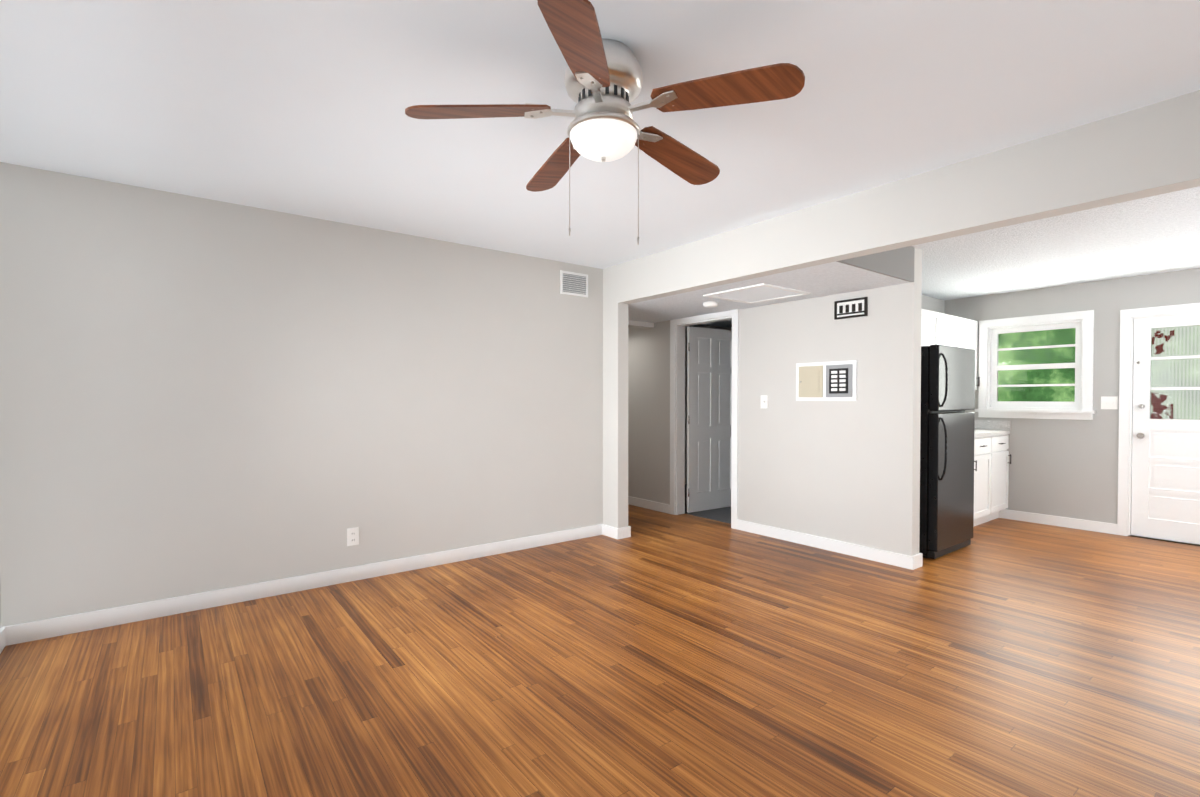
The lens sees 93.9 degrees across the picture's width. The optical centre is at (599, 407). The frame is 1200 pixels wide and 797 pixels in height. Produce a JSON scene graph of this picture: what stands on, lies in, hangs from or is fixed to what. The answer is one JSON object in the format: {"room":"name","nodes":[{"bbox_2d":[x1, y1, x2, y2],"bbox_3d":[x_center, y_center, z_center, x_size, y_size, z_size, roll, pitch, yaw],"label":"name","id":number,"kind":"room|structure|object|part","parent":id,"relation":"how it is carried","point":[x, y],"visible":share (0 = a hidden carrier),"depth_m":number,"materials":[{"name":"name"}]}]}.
{"room":"empty living room","nodes":[
{"label":"empty living room","id":0,"kind":"room"},
{"bbox_2d":[0,576,0,627],"bbox_3d":[-1.528,-0.031,0.769,0.120,2.515,5.240,-1,1,-37],"label":"wall","id":1,"kind":"structure","parent":0,"point":[0,601],"depth_m":2.80,"materials":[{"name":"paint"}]},
{"bbox_2d":[0,626,11,652],"bbox_3d":[-1.483,1.178,0.840,0.016,0.095,4.970,-1,1,-37],"label":"baseboard","id":2,"kind":"structure","parent":1,"relation":"attached to","point":[5,632],"depth_m":2.81,"materials":[{"name":"white wood"}]},
{"bbox_2d":[0,162,602,626],"bbox_3d":[-1.524,-0.080,3.996,3.810,2.515,0.120,-1,1,-37],"label":"wall","id":3,"kind":"structure","parent":0,"point":[200,394],"depth_m":3.46,"materials":[{"name":"paint"}]},
{"bbox_2d":[8,524,607,644],"bbox_3d":[-1.471,1.130,3.969,3.780,0.095,0.016,-1,1,-37],"label":"baseboard","id":4,"kind":"structure","parent":3,"relation":"attached to","point":[47,628],"depth_m":3.50,"materials":[{"name":"white wood"}]},
{"bbox_2d":[347,527,358,545],"bbox_3d":[-1.679,0.880,3.810,0.075,0.118,0.009,-1,1,-37],"label":"outlet","id":5,"kind":"object","parent":3,"relation":"attached to","point":[352,536],"visible":1,"depth_m":3.81,"materials":[{"name":"plastic"}]},
{"bbox_2d":[560,270,587,296],"bbox_3d":[-0.221,-1.077,4.894,0.290,0.200,0.015,-1,1,-37],"label":"air vent","id":6,"kind":"object","parent":3,"relation":"in","point":[573,283],"visible":1,"depth_m":4.89,"materials":[{"name":"white metal"}]},
{"bbox_2d":[0,504,1199,796],"bbox_3d":[1.022,1.231,3.750,7.770,0.100,6.840,-1,1,-37],"label":"floor","id":7,"kind":"structure","parent":0,"point":[658,654],"depth_m":2.46,"materials":[{"name":"brown wood"}]},
{"bbox_2d":[919,344,974,558],"bbox_3d":[2.641,0.341,4.739,0.720,1.650,0.776,-1,1,-37],"label":"fridge","id":8,"kind":"object","parent":7,"relation":"on","point":[924,448],"depth_m":4.35,"materials":[{"name":"metal"}]},
{"bbox_3d":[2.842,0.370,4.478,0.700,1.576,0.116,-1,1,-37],"label":"fridge handle","id":9,"kind":"part","parent":8,"relation":"part of","materials":[{"name":"metal"}]},
{"bbox_3d":[2.828,0.572,4.498,0.720,1.055,0.068,-1,1,-37],"label":"fridge door","id":10,"kind":"part","parent":8,"relation":"part of","materials":[{"name":"metal"}]},
{"bbox_3d":[2.828,-0.228,4.486,0.720,0.505,0.068,-1,1,-37],"label":"fridge door","id":11,"kind":"part","parent":8,"relation":"part of","materials":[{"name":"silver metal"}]},
{"bbox_2d":[973,436,996,526],"bbox_3d":[3.264,0.718,5.431,1.045,0.875,0.616,-1,1,-37],"label":"base cabinet","id":12,"kind":"object","parent":7,"relation":"on","point":[991,461],"depth_m":5.40,"materials":[{"name":"laminate"}]},
{"bbox_2d":[974,428,1000,435],"bbox_3d":[3.434,0.260,5.548,1.485,0.037,0.625,-1,1,-37],"label":"countertop","id":13,"kind":"structure","parent":12,"relation":"on","point":[977,431],"depth_m":5.58,"materials":[{"name":"white stone"}]},
{"bbox_2d":[997,432,1010,517],"bbox_3d":[3.801,0.712,5.842,0.552,0.875,0.616,-1,1,-37],"label":"base cabinet","id":14,"kind":"object","parent":7,"relation":"on","point":[1003,455],"depth_m":5.68,"materials":[{"name":"laminate"}]},
{"bbox_2d":[0,0,1199,268],"bbox_3d":[-0.015,-1.256,1.909,3.930,0.100,5.240,-1,1,-37],"label":"ceiling","id":15,"kind":"structure","parent":0,"point":[292,106],"depth_m":2.20,"materials":[{"name":"white paint"}]},
{"bbox_2d":[405,0,804,244],"bbox_3d":[0.025,-0.886,1.974,1.240,0.643,1.249,-1,1,-37],"label":"ceiling fan","id":16,"kind":"object","parent":15,"relation":"hanging from","point":[603,81],"visible":1,"depth_m":1.83,"materials":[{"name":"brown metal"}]},
{"bbox_2d":[628,325,651,328],"bbox_3d":[0.147,-1.125,5.966,1.020,0.485,0.120,-1,1,-37],"label":"wall","id":17,"kind":"structure","parent":0,"point":[639,326],"depth_m":6.18,"materials":[{"name":"paint"}]},
{"bbox_2d":[628,320,653,327],"bbox_3d":[0.190,-0.917,5.915,1.018,0.070,0.018,-1,1,-37],"label":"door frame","id":18,"kind":"structure","parent":17,"relation":"attached to","point":[630,322],"depth_m":6.10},
{"bbox_2d":[685,324,729,483],"bbox_3d":[0.539,-0.135,7.591,3.840,2.515,0.120,-1,1,-37],"label":"wall","id":19,"kind":"structure","parent":0,"point":[711,327],"depth_m":8.06,"materials":[{"name":"paint"}]},
{"bbox_2d":[685,484,730,523],"bbox_3d":[1.907,1.132,6.763,2.459,0.006,2.890,-1,1,-37],"label":"tile floor","id":20,"kind":"structure","parent":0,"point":[721,514],"depth_m":6.01,"materials":[{"name":"grey tile"}]},
{"bbox_2d":[702,320,731,327],"bbox_3d":[1.454,-1.147,6.381,3.600,0.415,2.890,-1,1,-37],"label":"ceiling","id":21,"kind":"structure","parent":0,"point":[727,323],"depth_m":8.24,"materials":[{"name":"grey paint"}]},
{"bbox_2d":[628,246,914,322],"bbox_3d":[1.023,-1.128,4.823,1.020,0.425,2.760,-1,1,-37],"label":"ceiling soffit","id":22,"kind":"structure","parent":0,"point":[884,269],"depth_m":4.09,"materials":[{"name":"paint"}]},
{"bbox_2d":[703,301,717,307],"bbox_3d":[0.970,-0.898,4.912,0.130,0.038,0.130,-1,1,-37],"label":"smoke detector","id":23,"kind":"object","parent":22,"relation":"attached to","point":[711,304],"visible":1,"depth_m":4.87,"materials":[{"name":"plastic"}]},
{"bbox_2d":[703,283,810,303],"bbox_3d":[1.253,-0.904,4.493,0.600,0.012,0.590,-1,1,-37],"label":"ceiling hatch","id":24,"kind":"object","parent":22,"relation":"attached to","point":[758,293],"visible":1,"depth_m":4.46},
{"bbox_2d":[628,248,921,555],"bbox_3d":[1.159,-0.105,5.598,0.120,2.515,3.800,-1,1,-37],"label":"wall","id":25,"kind":"structure","parent":0,"point":[847,471],"depth_m":4.65,"materials":[{"name":"paint"}]},
{"bbox_2d":[628,496,669,513],"bbox_3d":[0.354,1.091,6.555,0.016,0.095,1.330,-1,1,-37],"label":"baseboard","id":26,"kind":"structure","parent":25,"relation":"attached to","point":[657,506],"depth_m":6.28,"materials":[{"name":"white wood"}]},
{"bbox_2d":[670,309,738,528],"bbox_3d":[1.087,0.101,5.697,0.156,2.100,0.900,-1,1,-37],"label":"door frame","id":27,"kind":"structure","parent":25,"relation":"attached to","point":[677,416],"depth_m":5.95,"materials":[{"name":"white wood"}]},
{"bbox_2d":[687,326,731,512],"bbox_3d":[1.272,0.132,6.197,0.756,2.000,0.158,-1,1,-37],"label":"hall door","id":28,"kind":"structure","parent":25,"relation":"in","point":[709,385],"depth_m":6.18,"materials":[{"name":"paint"}]},
{"bbox_2d":[761,395,767,407],"bbox_3d":[1.482,-0.049,5.065,0.016,0.118,0.075,-1,1,-37],"label":"light switch","id":29,"kind":"object","parent":25,"relation":"attached to","point":[764,401],"visible":1,"depth_m":5.06,"materials":[{"name":"plastic"}]},
{"bbox_2d":[796,360,856,400],"bbox_3d":[1.839,-0.212,4.586,0.030,0.320,0.530,-1,1,-37],"label":"breaker panel","id":30,"kind":"object","parent":25,"relation":"attached to","point":[828,381],"visible":1,"depth_m":4.57,"materials":[{"name":"metal"}]},
{"bbox_2d":[737,519,919,569],"bbox_3d":[1.800,1.119,4.693,0.046,0.095,1.586,-1,1,-37],"label":"baseboard","id":31,"kind":"structure","parent":25,"relation":"attached to","point":[878,555],"depth_m":4.52,"materials":[{"name":"white wood"}]},
{"bbox_2d":[834,297,867,319],"bbox_3d":[1.972,-0.777,4.409,0.022,0.145,0.260,-1,1,-37],"label":"air vent","id":32,"kind":"object","parent":25,"relation":"attached to","point":[851,308],"visible":0.98,"depth_m":4.41,"materials":[{"name":"plastic"}]},
{"bbox_2d":[920,553,922,566],"bbox_3d":[2.121,1.123,4.448,0.046,0.095,0.806,-1,1,-37],"label":"baseboard","id":33,"kind":"structure","parent":25,"relation":"attached to","point":[921,554],"depth_m":4.13,"materials":[{"name":"white wood"}]},
{"bbox_2d":[603,90,1199,527],"bbox_3d":[1.106,-0.077,3.793,0.120,2.515,6.600,-1,1,-37],"label":"wall","id":34,"kind":"structure","parent":0,"point":[1141,152],"depth_m":2.93,"materials":[{"name":"paint"}]},
{"bbox_2d":[608,525,630,537],"bbox_3d":[-0.289,1.103,5.744,0.016,0.095,1.836,-1,1,-37],"label":"baseboard","id":35,"kind":"structure","parent":34,"relation":"attached to","point":[612,531],"depth_m":4.98,"materials":[{"name":"white wood"}]},
{"bbox_2d":[921,295,944,313],"bbox_3d":[2.822,-0.104,5.549,2.460,2.515,0.120,-1,1,-37],"label":"wall","id":36,"kind":"structure","parent":0,"point":[932,304],"depth_m":6.06,"materials":[{"name":"paint"}]},
{"bbox_2d":[921,309,964,347],"bbox_3d":[3.187,-0.546,5.535,1.029,0.740,0.326,-1,1,-37],"label":"upper cabinet","id":37,"kind":"object","parent":36,"relation":"attached to","point":[944,329],"depth_m":5.42,"materials":[{"name":"wood"}]},
{"bbox_2d":[965,318,979,389],"bbox_3d":[3.717,-0.552,5.941,0.545,0.740,0.326,-1,1,-37],"label":"upper cabinet","id":38,"kind":"object","parent":36,"relation":"attached to","point":[971,326],"depth_m":5.91,"materials":[{"name":"wood"}]},
{"bbox_2d":[730,268,1199,523],"bbox_3d":[4.059,-0.112,6.056,0.120,2.515,6.840,-1,1,-37],"label":"wall","id":39,"kind":"structure","parent":0,"point":[1068,468],"depth_m":5.32,"materials":[{"name":"paint"}]},
{"bbox_2d":[974,420,1008,431],"bbox_3d":[4.015,0.186,5.993,0.020,0.098,0.625,-1,1,-37],"label":"backsplash","id":40,"kind":"structure","parent":39,"relation":"attached to","point":[1004,425],"depth_m":5.86,"materials":[{"name":"white tile"}]},
{"bbox_2d":[975,310,1095,419],"bbox_3d":[4.350,-0.400,5.620,0.178,1.025,0.970,-1,1,-37],"label":"kitchen window","id":41,"kind":"structure","parent":39,"relation":"in","point":[990,405],"depth_m":5.58,"materials":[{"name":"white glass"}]},
{"bbox_2d":[999,509,1116,534],"bbox_3d":[4.272,1.104,5.683,0.016,0.095,1.460,-1,1,-37],"label":"baseboard","id":42,"kind":"structure","parent":39,"relation":"attached to","point":[1089,525],"depth_m":5.43,"materials":[{"name":"white wood"}]},
{"bbox_2d":[1101,396,1117,408],"bbox_3d":[4.674,-0.040,5.142,0.016,0.118,0.115,-1,1,-37],"label":"light switch","id":43,"kind":"object","parent":39,"relation":"attached to","point":[1109,402],"visible":1,"depth_m":5.14,"materials":[{"name":"plastic"}]},
{"bbox_2d":[1117,303,1199,545],"bbox_3d":[5.055,0.146,4.744,0.137,2.040,0.960,-1,1,-37],"label":"door frame","id":44,"kind":"structure","parent":39,"relation":"attached to","point":[1127,316],"depth_m":5.04,"materials":[{"name":"wood"}]},
{"bbox_2d":[1131,313,1199,543],"bbox_3d":[5.026,0.181,4.723,0.100,1.950,0.790,-1,1,-37],"label":"back door","id":45,"kind":"structure","parent":39,"relation":"in","point":[1165,503],"depth_m":4.90,"materials":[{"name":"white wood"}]},
{"bbox_2d":[1151,325,1199,419],"bbox_3d":[5.073,-0.294,4.751,0.002,0.840,0.570,-1,1,-37],"label":"curtain","id":46,"kind":"object","parent":45,"relation":"hanging from","point":[1158,405],"depth_m":4.86,"materials":[{"name":"white fabric"}]},
{"bbox_2d":[913,186,1199,300],"bbox_3d":[3.534,-1.230,3.665,3.600,0.165,3.710,-1,1,-37],"label":"ceiling","id":47,"kind":"structure","parent":0,"point":[1157,234],"depth_m":4.13,"materials":[{"name":"white paint"}]},
{"label":"outside","id":48,"kind":"structure","parent":0,"visible":0},
{"bbox_2d":[998,325,1199,419],"bbox_3d":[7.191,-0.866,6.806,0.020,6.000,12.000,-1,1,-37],"label":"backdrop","id":49,"kind":"structure","parent":48,"point":[1030,340],"depth_m":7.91,"materials":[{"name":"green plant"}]}
]}

